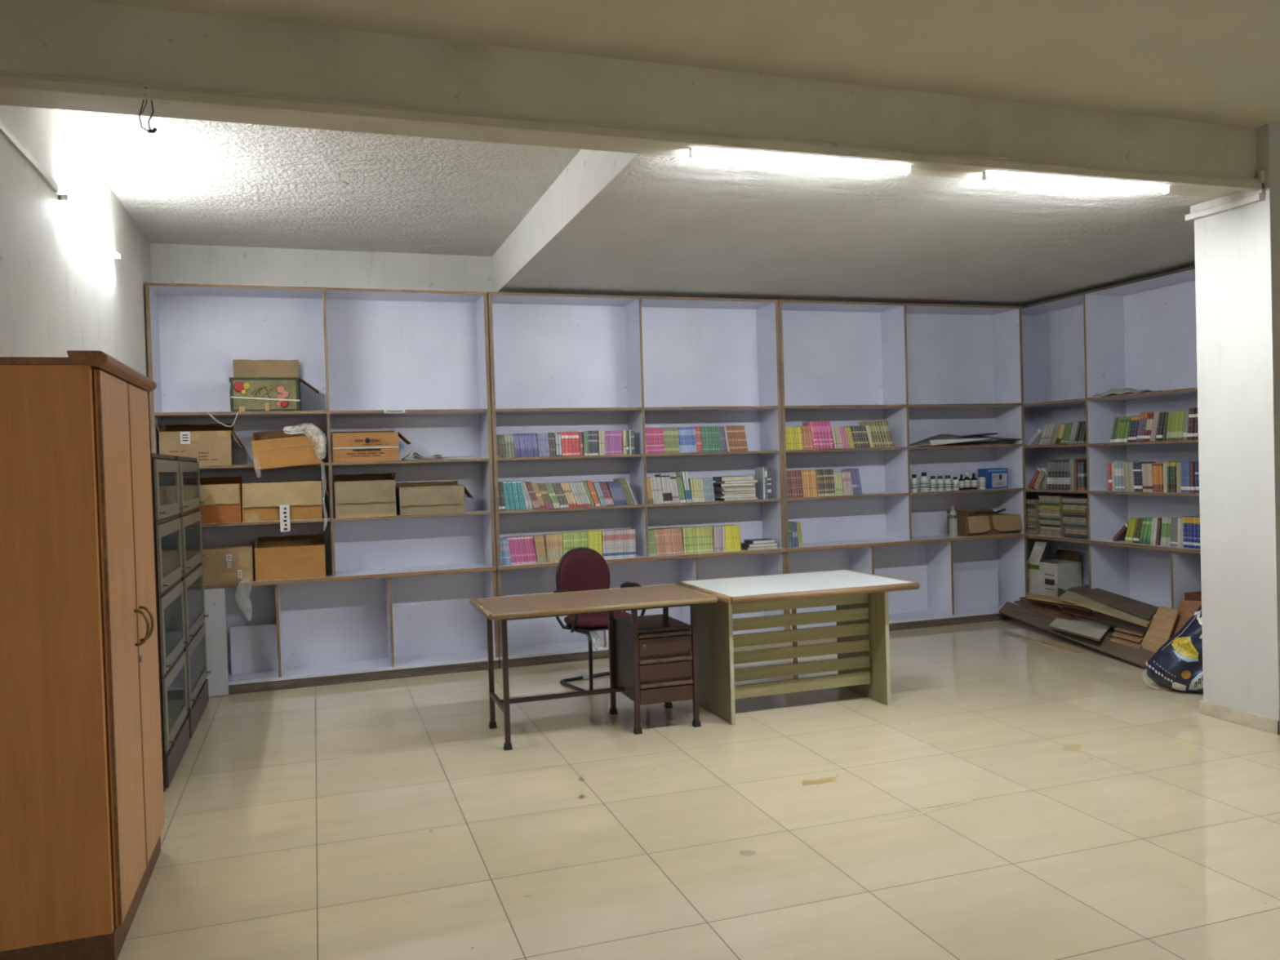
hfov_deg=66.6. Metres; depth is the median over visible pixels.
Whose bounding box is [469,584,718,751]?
desk
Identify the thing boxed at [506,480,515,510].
book
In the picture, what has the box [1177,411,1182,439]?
book
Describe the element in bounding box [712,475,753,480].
book
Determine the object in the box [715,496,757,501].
book
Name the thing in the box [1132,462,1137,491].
book
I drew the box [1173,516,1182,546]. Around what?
book
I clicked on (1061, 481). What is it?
book
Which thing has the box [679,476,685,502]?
book
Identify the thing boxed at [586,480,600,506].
book
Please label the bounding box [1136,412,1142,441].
book
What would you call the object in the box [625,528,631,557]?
book
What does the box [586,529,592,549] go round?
book
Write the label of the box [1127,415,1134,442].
book
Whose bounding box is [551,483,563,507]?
book
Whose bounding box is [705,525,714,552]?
book
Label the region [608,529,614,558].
book
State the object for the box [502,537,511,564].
book
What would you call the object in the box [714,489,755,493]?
book
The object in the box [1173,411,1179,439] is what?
book
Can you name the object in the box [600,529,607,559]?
book
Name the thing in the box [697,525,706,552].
book
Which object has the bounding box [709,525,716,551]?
book
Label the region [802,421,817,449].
book
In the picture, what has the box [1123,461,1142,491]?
book
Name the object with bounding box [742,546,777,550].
book
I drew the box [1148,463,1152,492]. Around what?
book
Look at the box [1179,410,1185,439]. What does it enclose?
book
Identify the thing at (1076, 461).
book
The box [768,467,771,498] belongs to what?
book
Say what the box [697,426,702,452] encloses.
book
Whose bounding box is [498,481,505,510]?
book
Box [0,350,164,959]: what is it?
tall cabinet
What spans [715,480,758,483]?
book
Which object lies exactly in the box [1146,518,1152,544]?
book
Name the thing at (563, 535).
book
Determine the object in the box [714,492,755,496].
book
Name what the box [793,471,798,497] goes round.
book
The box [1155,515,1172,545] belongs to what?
book
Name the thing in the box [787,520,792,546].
book
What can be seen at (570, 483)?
book
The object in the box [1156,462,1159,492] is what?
book
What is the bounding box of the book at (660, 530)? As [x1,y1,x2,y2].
[654,528,664,555]
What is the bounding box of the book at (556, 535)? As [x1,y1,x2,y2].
[552,533,558,561]
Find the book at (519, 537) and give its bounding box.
[517,535,525,564]
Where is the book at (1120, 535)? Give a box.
[1112,522,1128,541]
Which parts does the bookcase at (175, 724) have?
rail, door, rail, door, door, rail, rail, door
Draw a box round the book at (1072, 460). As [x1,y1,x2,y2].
[1071,458,1082,489]
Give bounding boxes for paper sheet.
[909,434,992,445]
[929,437,991,445]
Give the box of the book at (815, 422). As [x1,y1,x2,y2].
[813,421,821,448]
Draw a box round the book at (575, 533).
[570,531,577,548]
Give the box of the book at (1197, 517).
[1196,516,1200,548]
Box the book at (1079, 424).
[1074,421,1082,444]
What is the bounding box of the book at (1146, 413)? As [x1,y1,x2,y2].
[1141,411,1160,441]
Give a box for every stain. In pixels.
[739,849,756,855]
[1061,743,1081,751]
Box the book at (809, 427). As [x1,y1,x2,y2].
[808,426,813,449]
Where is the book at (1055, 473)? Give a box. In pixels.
[1053,458,1057,489]
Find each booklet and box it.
[1026,498,1039,502]
[1026,501,1039,504]
[1026,503,1039,506]
[1026,506,1039,509]
[1026,508,1039,511]
[1026,511,1039,513]
[1026,513,1039,515]
[1026,515,1039,518]
[1026,517,1039,520]
[1026,520,1039,523]
[1026,523,1040,525]
[1026,524,1040,528]
[1026,527,1040,529]
[1026,529,1040,532]
[1026,531,1039,534]
[1038,494,1083,498]
[1038,507,1062,511]
[1038,512,1062,515]
[1038,520,1062,523]
[1039,497,1062,501]
[1039,500,1062,503]
[1039,502,1064,506]
[1039,505,1062,508]
[1039,510,1062,513]
[1039,517,1062,520]
[1039,530,1064,534]
[1039,533,1064,537]
[1040,515,1062,518]
[1040,521,1062,524]
[1040,524,1064,528]
[1040,526,1065,529]
[1040,528,1065,532]
[1062,497,1087,501]
[1062,500,1087,503]
[1062,504,1087,508]
[1062,506,1087,511]
[1062,509,1087,513]
[1062,511,1088,515]
[1062,514,1088,517]
[1062,516,1088,519]
[1062,518,1088,522]
[1062,520,1088,524]
[1062,523,1088,527]
[1063,533,1088,537]
[1064,502,1087,505]
[1064,525,1088,529]
[1064,530,1088,534]
[1064,535,1088,539]
[1065,528,1088,532]
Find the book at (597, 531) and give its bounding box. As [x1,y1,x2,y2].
[592,529,599,553]
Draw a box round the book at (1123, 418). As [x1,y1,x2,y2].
[1118,417,1124,442]
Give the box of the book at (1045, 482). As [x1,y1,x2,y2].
[1041,472,1047,489]
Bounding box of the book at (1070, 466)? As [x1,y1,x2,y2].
[1069,458,1071,489]
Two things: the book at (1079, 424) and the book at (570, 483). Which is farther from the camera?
the book at (1079, 424)
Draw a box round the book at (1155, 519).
[1150,515,1168,544]
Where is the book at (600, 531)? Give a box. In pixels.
[595,529,602,555]
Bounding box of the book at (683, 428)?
[682,426,686,453]
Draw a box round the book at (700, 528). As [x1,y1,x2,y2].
[697,526,703,552]
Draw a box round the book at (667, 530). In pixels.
[662,527,671,555]
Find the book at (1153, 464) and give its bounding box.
[1151,462,1155,492]
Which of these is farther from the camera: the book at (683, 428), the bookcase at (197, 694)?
the book at (683, 428)
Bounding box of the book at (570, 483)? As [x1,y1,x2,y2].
[568,482,580,506]
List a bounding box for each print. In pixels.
[168,450,217,460]
[233,381,289,407]
[251,386,272,398]
[283,507,287,529]
[346,443,388,456]
[987,469,1006,471]
[1044,573,1054,590]
[1160,633,1202,671]
[1185,670,1203,692]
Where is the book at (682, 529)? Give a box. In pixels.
[679,527,687,554]
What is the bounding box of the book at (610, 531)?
[605,529,612,558]
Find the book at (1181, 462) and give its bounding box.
[1180,461,1184,493]
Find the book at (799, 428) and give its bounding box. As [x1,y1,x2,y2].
[797,426,802,449]
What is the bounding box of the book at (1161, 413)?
[1155,412,1162,440]
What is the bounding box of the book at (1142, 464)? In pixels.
[1141,463,1145,491]
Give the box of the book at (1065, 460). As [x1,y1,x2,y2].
[1062,458,1066,489]
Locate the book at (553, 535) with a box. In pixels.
[550,533,555,562]
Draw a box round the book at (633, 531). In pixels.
[626,528,635,557]
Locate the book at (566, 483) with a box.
[565,482,577,507]
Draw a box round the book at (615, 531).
[612,529,617,558]
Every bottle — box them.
[911,474,918,492]
[919,471,928,492]
[929,475,937,491]
[936,475,943,491]
[943,475,951,490]
[948,506,957,518]
[951,476,959,490]
[958,474,964,489]
[964,472,970,489]
[970,473,977,489]
[977,477,986,488]
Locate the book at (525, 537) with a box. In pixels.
[523,535,531,564]
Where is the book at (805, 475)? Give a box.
[803,470,808,497]
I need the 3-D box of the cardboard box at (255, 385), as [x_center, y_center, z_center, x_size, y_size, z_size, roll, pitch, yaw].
[-2.628,-0.614,6.816,0.729,0.494,0.331,-2,1,-18]
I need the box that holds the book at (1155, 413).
[1150,412,1156,441]
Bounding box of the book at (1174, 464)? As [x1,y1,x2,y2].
[1172,461,1180,492]
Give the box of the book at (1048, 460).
[1046,458,1053,489]
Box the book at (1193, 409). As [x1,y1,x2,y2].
[1190,407,1195,439]
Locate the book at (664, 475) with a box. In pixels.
[662,474,668,503]
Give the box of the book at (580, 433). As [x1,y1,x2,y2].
[578,431,583,455]
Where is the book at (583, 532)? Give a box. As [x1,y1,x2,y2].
[577,530,585,547]
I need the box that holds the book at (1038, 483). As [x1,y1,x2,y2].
[1033,468,1047,488]
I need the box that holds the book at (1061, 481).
[1059,458,1064,489]
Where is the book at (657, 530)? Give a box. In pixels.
[652,528,662,555]
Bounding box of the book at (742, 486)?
[713,485,752,488]
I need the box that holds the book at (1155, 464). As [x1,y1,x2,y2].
[1154,462,1157,492]
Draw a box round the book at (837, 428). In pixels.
[836,426,842,448]
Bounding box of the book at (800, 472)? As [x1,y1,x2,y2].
[799,471,803,497]
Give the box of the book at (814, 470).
[813,469,817,496]
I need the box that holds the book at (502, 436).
[500,434,506,457]
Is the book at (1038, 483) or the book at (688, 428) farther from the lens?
the book at (1038, 483)
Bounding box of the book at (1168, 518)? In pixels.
[1164,515,1182,546]
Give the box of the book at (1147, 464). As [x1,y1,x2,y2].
[1146,463,1150,492]
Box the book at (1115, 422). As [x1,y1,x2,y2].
[1110,417,1118,442]
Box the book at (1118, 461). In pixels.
[1117,460,1121,491]
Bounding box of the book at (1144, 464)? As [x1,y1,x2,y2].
[1143,463,1147,492]
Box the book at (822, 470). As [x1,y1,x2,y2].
[821,469,826,496]
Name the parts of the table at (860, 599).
panel, edge moulding, panel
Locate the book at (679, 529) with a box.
[675,527,684,554]
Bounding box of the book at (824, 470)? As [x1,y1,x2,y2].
[823,469,828,496]
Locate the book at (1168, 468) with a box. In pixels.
[1166,461,1171,492]
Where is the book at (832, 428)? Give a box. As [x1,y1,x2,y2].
[831,426,837,448]
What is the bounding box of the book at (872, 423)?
[870,421,879,447]
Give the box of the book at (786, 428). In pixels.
[785,426,789,449]
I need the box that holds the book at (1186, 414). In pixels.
[1182,410,1189,439]
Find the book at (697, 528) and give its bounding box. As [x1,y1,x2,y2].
[693,526,700,553]
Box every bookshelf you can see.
[144,282,499,697]
[487,292,786,668]
[777,299,1028,631]
[1021,266,1201,628]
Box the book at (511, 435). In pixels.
[509,434,515,457]
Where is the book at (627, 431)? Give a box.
[626,430,629,454]
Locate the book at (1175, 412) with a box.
[1171,411,1177,440]
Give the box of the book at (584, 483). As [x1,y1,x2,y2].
[580,480,595,506]
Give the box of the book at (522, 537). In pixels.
[520,535,528,564]
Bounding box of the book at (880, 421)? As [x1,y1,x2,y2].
[879,420,888,447]
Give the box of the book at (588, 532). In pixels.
[584,530,591,548]
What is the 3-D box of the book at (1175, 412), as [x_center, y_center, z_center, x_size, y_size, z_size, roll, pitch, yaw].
[4.050,-0.405,7.277,0.160,0.215,0.052,-2,1,-18]
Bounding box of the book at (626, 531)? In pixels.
[622,528,628,557]
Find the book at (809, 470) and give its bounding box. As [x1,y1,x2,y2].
[802,469,813,497]
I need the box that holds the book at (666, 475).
[665,474,671,502]
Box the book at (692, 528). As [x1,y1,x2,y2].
[686,526,694,553]
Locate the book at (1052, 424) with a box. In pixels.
[1045,422,1060,444]
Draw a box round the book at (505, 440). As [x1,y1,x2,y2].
[503,434,509,457]
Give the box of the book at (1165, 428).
[1162,411,1171,440]
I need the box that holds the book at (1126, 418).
[1120,416,1128,442]
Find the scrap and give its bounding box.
[800,775,839,785]
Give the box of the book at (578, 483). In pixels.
[574,481,588,506]
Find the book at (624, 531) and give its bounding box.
[619,528,626,557]
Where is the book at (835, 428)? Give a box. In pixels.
[833,426,839,448]
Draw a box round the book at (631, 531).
[628,528,633,557]
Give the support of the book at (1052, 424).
on the bookshelf at (1140, 334)
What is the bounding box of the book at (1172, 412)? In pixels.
[1168,411,1173,440]
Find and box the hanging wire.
[138,86,156,133]
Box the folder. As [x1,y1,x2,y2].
[946,432,1021,445]
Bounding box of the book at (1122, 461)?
[1120,460,1138,491]
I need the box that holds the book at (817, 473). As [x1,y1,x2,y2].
[815,469,821,496]
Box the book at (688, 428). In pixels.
[687,426,691,453]
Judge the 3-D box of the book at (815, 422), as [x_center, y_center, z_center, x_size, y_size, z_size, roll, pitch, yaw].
[1.451,-0.373,8.155,0.065,0.235,0.150,-2,1,-18]
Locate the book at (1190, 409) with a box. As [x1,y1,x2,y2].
[1187,408,1191,439]
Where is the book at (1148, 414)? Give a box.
[1143,413,1151,441]
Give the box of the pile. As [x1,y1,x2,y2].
[442,456,476,459]
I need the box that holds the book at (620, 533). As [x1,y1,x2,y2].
[614,528,621,558]
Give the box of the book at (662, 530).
[657,528,666,555]
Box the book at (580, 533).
[577,531,582,547]
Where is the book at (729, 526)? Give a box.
[724,524,733,551]
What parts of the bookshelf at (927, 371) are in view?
panel, shelf, shelf, shelf, board, panel, shelf, shelf, shelf, leaning panel, panel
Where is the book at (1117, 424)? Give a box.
[1113,417,1119,442]
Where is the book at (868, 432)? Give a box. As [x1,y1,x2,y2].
[862,425,873,448]
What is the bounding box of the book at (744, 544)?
[742,542,777,547]
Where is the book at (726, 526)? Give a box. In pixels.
[720,524,730,551]
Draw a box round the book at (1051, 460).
[1049,458,1055,489]
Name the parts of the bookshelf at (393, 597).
panel, filler panel, shelf, leaning panel, shelf, shelf, panel, board, shelf, shelf, shelf, panel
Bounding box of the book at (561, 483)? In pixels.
[557,482,572,507]
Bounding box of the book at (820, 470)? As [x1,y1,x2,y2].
[818,469,823,496]
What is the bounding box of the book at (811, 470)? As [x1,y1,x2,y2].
[810,469,816,497]
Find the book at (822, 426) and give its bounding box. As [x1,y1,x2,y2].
[819,421,827,448]
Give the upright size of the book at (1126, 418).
0.201 m
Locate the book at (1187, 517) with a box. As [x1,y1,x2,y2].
[1186,515,1199,547]
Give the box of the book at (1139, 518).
[1133,516,1152,542]
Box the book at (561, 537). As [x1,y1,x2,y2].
[555,533,563,558]
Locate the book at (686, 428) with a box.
[684,426,689,453]
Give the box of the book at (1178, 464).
[1176,462,1181,493]
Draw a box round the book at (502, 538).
[500,537,507,564]
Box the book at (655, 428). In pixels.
[653,427,657,453]
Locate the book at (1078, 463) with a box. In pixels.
[1077,462,1080,490]
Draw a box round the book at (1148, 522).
[1142,518,1151,544]
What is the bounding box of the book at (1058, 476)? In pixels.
[1056,458,1060,489]
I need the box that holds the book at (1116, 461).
[1114,460,1118,491]
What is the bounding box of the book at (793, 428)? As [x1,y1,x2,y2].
[792,426,797,449]
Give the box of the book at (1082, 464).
[1080,462,1087,490]
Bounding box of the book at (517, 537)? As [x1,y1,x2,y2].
[514,535,523,564]
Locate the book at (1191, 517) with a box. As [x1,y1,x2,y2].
[1189,515,1194,548]
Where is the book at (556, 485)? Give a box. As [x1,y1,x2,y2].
[554,483,565,507]
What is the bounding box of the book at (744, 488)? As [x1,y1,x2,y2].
[713,487,755,491]
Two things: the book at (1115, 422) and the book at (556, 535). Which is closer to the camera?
the book at (556, 535)
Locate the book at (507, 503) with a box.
[498,480,511,510]
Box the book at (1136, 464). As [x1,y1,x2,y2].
[1135,462,1139,491]
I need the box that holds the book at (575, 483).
[571,481,585,506]
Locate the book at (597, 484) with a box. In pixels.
[593,481,606,506]
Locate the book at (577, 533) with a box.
[574,531,579,547]
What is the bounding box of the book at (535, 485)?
[533,483,546,508]
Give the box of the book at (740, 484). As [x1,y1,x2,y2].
[712,482,754,487]
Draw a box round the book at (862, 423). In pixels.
[858,421,876,448]
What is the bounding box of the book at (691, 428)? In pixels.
[689,426,694,453]
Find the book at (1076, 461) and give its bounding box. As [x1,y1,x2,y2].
[1074,458,1086,490]
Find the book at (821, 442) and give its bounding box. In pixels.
[816,421,824,448]
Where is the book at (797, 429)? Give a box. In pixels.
[795,426,799,449]
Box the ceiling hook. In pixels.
[338,173,349,184]
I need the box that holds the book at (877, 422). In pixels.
[875,420,884,447]
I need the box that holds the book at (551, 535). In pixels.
[548,533,554,562]
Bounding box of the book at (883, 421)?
[882,420,891,447]
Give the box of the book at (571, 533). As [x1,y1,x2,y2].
[567,531,573,549]
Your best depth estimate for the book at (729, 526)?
7.84 m
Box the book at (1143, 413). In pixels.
[1137,412,1145,441]
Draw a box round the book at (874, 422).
[872,420,882,447]
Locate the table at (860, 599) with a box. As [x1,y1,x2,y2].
[675,568,919,724]
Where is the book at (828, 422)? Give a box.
[826,421,834,448]
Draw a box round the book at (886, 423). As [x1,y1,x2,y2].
[884,420,893,447]
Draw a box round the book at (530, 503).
[522,480,533,509]
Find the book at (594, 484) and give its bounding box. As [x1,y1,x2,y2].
[591,482,604,506]
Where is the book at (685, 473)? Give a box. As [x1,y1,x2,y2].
[684,471,691,502]
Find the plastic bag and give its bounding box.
[283,424,326,459]
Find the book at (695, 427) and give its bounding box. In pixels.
[692,426,699,452]
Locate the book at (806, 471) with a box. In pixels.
[805,470,811,497]
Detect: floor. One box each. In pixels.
[117,618,1279,959]
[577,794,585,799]
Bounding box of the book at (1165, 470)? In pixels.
[1163,462,1167,492]
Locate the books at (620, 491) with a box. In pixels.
[496,421,1078,563]
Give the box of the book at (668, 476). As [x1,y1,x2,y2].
[662,473,672,502]
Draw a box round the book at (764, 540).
[743,537,774,544]
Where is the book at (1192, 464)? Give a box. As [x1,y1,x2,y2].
[1189,462,1195,493]
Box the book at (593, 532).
[589,529,595,550]
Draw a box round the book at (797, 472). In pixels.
[795,471,800,497]
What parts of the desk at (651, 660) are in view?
leg, leg, edge moulding, rail, leg, leg, drawer, drawer pull, drawer pull, leg, drawer, drawer pull, drawer, leg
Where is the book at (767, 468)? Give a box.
[766,467,769,498]
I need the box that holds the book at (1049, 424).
[1042,422,1051,444]
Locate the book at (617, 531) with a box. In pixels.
[610,528,619,558]
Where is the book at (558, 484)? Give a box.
[555,482,568,507]
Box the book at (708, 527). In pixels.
[702,525,711,552]
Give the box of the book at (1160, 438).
[1158,411,1165,440]
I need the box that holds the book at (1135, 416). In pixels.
[1129,415,1137,441]
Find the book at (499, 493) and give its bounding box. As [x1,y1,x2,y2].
[497,481,502,511]
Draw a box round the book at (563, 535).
[558,532,565,555]
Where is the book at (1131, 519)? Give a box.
[1124,516,1144,542]
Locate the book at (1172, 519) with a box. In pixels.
[1169,516,1181,546]
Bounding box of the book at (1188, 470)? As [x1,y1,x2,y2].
[1186,461,1194,493]
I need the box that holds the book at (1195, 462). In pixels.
[1194,461,1197,493]
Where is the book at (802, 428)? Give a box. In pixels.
[796,426,805,449]
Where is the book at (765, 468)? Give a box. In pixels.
[764,467,767,498]
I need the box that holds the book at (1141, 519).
[1135,517,1146,543]
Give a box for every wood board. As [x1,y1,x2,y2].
[998,601,1155,667]
[1013,600,1113,636]
[1019,596,1077,617]
[1026,592,1083,607]
[1032,599,1087,609]
[1039,627,1115,637]
[1039,640,1082,653]
[1048,617,1111,641]
[1053,582,1074,591]
[1058,590,1153,627]
[1060,606,1143,627]
[1067,585,1158,620]
[1075,608,1118,618]
[1110,635,1142,648]
[1111,630,1145,643]
[1114,622,1149,636]
[1141,605,1179,653]
[1169,600,1201,638]
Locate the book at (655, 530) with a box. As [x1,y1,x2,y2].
[649,528,659,555]
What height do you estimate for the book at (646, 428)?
0.205 m
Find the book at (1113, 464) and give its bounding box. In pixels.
[1111,462,1115,491]
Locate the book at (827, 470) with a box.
[826,469,831,496]
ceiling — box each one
[54,0,1279,256]
[492,149,1217,306]
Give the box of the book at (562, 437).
[555,431,565,456]
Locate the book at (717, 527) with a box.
[712,525,719,551]
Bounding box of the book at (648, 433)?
[647,427,650,453]
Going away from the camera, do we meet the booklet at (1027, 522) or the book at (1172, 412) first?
the book at (1172, 412)
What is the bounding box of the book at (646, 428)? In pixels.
[644,427,648,453]
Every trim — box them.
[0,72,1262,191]
[0,120,58,192]
[1185,170,1264,221]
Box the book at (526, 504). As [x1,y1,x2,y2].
[520,480,529,509]
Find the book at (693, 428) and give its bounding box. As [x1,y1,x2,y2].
[691,426,697,453]
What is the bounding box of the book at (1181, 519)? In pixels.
[1180,518,1183,546]
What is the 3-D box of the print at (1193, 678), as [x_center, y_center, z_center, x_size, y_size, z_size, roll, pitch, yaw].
[3.360,1.201,5.867,0.137,0.175,0.152,-1,1,23]
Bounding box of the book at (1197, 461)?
[1197,461,1199,493]
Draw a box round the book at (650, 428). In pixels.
[648,427,653,453]
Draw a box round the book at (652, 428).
[651,427,655,453]
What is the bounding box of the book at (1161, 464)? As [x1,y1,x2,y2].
[1159,462,1164,492]
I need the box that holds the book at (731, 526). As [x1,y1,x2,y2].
[728,524,735,551]
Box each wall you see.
[0,104,151,453]
[150,243,493,292]
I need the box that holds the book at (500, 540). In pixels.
[499,537,505,564]
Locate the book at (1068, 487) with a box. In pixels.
[1066,458,1070,489]
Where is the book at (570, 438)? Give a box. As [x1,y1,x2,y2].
[567,431,573,456]
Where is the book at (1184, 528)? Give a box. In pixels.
[1182,515,1195,547]
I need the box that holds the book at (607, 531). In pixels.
[603,529,609,559]
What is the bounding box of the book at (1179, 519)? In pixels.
[1177,517,1182,546]
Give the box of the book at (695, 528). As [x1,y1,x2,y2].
[689,526,697,553]
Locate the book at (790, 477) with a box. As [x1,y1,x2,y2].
[788,471,792,497]
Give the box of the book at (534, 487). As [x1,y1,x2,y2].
[531,483,543,508]
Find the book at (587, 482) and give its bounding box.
[586,480,598,506]
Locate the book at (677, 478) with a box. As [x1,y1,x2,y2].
[670,476,683,502]
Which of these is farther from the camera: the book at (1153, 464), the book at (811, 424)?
the book at (811, 424)
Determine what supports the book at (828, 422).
on the bookshelf at (927, 371)
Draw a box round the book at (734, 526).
[728,524,737,551]
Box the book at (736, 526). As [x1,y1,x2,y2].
[731,524,741,551]
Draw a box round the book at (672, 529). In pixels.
[666,527,676,554]
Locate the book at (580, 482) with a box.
[577,481,591,506]
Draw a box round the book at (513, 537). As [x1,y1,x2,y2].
[511,536,519,564]
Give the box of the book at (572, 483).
[571,482,582,506]
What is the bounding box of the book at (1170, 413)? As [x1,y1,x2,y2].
[1165,412,1171,440]
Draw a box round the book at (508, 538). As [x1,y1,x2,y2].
[504,536,514,564]
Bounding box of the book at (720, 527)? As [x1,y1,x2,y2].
[715,525,722,551]
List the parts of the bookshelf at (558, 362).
panel, shelf, shelf, shelf, panel, board, shelf, shelf, shelf, panel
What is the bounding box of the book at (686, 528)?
[681,526,689,553]
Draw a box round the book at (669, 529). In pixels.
[664,527,674,555]
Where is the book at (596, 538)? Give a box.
[590,529,597,551]
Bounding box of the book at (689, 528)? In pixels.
[684,526,692,553]
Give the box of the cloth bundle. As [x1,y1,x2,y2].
[1092,387,1161,396]
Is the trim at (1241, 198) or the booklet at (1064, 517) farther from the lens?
the booklet at (1064, 517)
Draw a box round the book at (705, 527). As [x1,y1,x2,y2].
[700,525,708,552]
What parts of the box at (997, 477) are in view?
picture panel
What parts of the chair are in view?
armrest, backrest, cantilever frame, seat, armrest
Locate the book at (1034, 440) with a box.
[1026,428,1043,445]
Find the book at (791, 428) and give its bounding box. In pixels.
[790,426,795,449]
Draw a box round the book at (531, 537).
[528,534,537,563]
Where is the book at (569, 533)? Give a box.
[564,531,571,550]
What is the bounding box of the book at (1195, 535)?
[1193,515,1199,548]
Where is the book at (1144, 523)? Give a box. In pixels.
[1138,517,1152,543]
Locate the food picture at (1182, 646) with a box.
[1171,635,1198,658]
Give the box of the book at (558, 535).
[555,533,560,561]
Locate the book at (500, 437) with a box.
[497,435,502,457]
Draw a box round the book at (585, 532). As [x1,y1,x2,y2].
[582,530,587,547]
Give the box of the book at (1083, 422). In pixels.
[1077,421,1084,444]
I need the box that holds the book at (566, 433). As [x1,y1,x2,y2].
[564,431,569,456]
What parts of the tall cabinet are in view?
cornice, door, handle, door, handle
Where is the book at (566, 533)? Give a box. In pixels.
[560,531,568,552]
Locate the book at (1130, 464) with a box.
[1128,461,1146,491]
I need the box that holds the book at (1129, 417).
[1124,416,1131,442]
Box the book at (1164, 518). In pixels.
[1160,515,1177,545]
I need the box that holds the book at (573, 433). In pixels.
[569,431,577,456]
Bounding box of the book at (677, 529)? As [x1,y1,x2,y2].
[672,527,681,554]
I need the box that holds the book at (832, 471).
[831,469,835,496]
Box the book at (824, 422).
[823,421,831,448]
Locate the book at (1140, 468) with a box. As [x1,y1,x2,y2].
[1137,462,1155,491]
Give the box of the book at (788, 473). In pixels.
[786,471,791,497]
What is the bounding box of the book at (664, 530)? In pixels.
[661,528,669,555]
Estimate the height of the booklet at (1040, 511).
0.022 m
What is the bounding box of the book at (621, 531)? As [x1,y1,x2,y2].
[616,528,623,557]
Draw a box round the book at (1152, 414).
[1146,413,1154,441]
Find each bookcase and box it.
[150,453,191,791]
[175,455,210,738]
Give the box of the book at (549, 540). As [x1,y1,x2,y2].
[546,533,551,562]
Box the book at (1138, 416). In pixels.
[1132,415,1139,441]
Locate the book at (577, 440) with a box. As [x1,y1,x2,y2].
[574,431,580,455]
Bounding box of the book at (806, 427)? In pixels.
[805,426,811,449]
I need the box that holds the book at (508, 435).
[506,434,512,457]
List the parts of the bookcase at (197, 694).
door, rail, rail, door, door, rail, door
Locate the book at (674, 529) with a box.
[669,527,679,554]
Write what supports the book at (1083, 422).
on the bookshelf at (1140, 334)
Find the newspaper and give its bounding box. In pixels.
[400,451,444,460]
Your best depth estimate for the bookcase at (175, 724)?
5.13 m
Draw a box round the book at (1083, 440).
[1080,420,1086,444]
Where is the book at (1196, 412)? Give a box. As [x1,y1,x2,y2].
[1194,407,1198,439]
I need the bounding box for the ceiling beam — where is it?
[0,0,1257,197]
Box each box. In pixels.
[155,422,244,466]
[199,475,242,524]
[201,544,254,584]
[207,359,319,426]
[241,480,328,531]
[251,426,322,470]
[254,533,326,581]
[331,431,411,462]
[333,472,396,518]
[395,480,473,515]
[946,508,1022,536]
[977,467,1008,488]
[1027,541,1081,608]
[1184,591,1201,601]
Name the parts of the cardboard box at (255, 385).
print panel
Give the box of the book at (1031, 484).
[1027,467,1047,488]
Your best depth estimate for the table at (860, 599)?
5.82 m
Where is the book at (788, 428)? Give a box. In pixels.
[787,426,791,449]
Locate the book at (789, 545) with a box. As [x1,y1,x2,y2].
[787,521,791,547]
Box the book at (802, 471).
[793,470,806,497]
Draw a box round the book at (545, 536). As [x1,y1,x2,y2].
[542,533,549,562]
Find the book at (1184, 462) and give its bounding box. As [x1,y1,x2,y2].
[1183,461,1186,493]
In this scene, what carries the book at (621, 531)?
on the bookshelf at (558, 362)
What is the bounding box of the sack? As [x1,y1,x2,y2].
[1145,604,1203,692]
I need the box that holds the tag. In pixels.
[384,409,404,413]
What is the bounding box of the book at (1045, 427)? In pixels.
[1039,422,1048,444]
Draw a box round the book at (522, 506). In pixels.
[516,480,525,509]
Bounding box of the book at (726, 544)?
[717,524,728,551]
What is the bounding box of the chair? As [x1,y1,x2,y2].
[553,547,645,691]
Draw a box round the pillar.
[1194,123,1279,719]
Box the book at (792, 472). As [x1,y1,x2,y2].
[791,471,795,497]
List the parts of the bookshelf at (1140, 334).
panel, shelf, shelf, panel, board, shelf, shelf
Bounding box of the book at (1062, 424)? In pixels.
[1055,422,1065,444]
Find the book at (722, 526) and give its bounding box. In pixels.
[720,525,724,551]
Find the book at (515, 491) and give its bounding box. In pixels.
[511,480,520,510]
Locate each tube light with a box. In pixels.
[57,194,120,258]
[688,147,911,174]
[982,170,1169,194]
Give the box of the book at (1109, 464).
[1107,462,1111,491]
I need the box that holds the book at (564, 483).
[562,482,574,507]
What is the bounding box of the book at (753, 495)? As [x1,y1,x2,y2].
[714,494,755,497]
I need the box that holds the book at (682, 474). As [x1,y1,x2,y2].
[675,471,688,502]
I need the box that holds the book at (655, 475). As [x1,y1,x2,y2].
[654,474,666,503]
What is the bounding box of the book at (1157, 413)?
[1152,412,1159,440]
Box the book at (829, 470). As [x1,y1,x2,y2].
[828,469,832,496]
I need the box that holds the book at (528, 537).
[524,535,534,563]
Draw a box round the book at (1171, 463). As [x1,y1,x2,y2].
[1169,461,1173,492]
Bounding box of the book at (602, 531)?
[599,529,605,559]
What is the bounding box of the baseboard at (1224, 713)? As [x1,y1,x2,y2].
[1199,699,1279,734]
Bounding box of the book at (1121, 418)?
[1115,417,1122,442]
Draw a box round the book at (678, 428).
[677,426,681,453]
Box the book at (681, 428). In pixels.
[680,426,684,453]
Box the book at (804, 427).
[802,426,808,449]
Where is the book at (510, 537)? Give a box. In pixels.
[508,536,517,564]
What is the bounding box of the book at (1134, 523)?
[1128,516,1148,542]

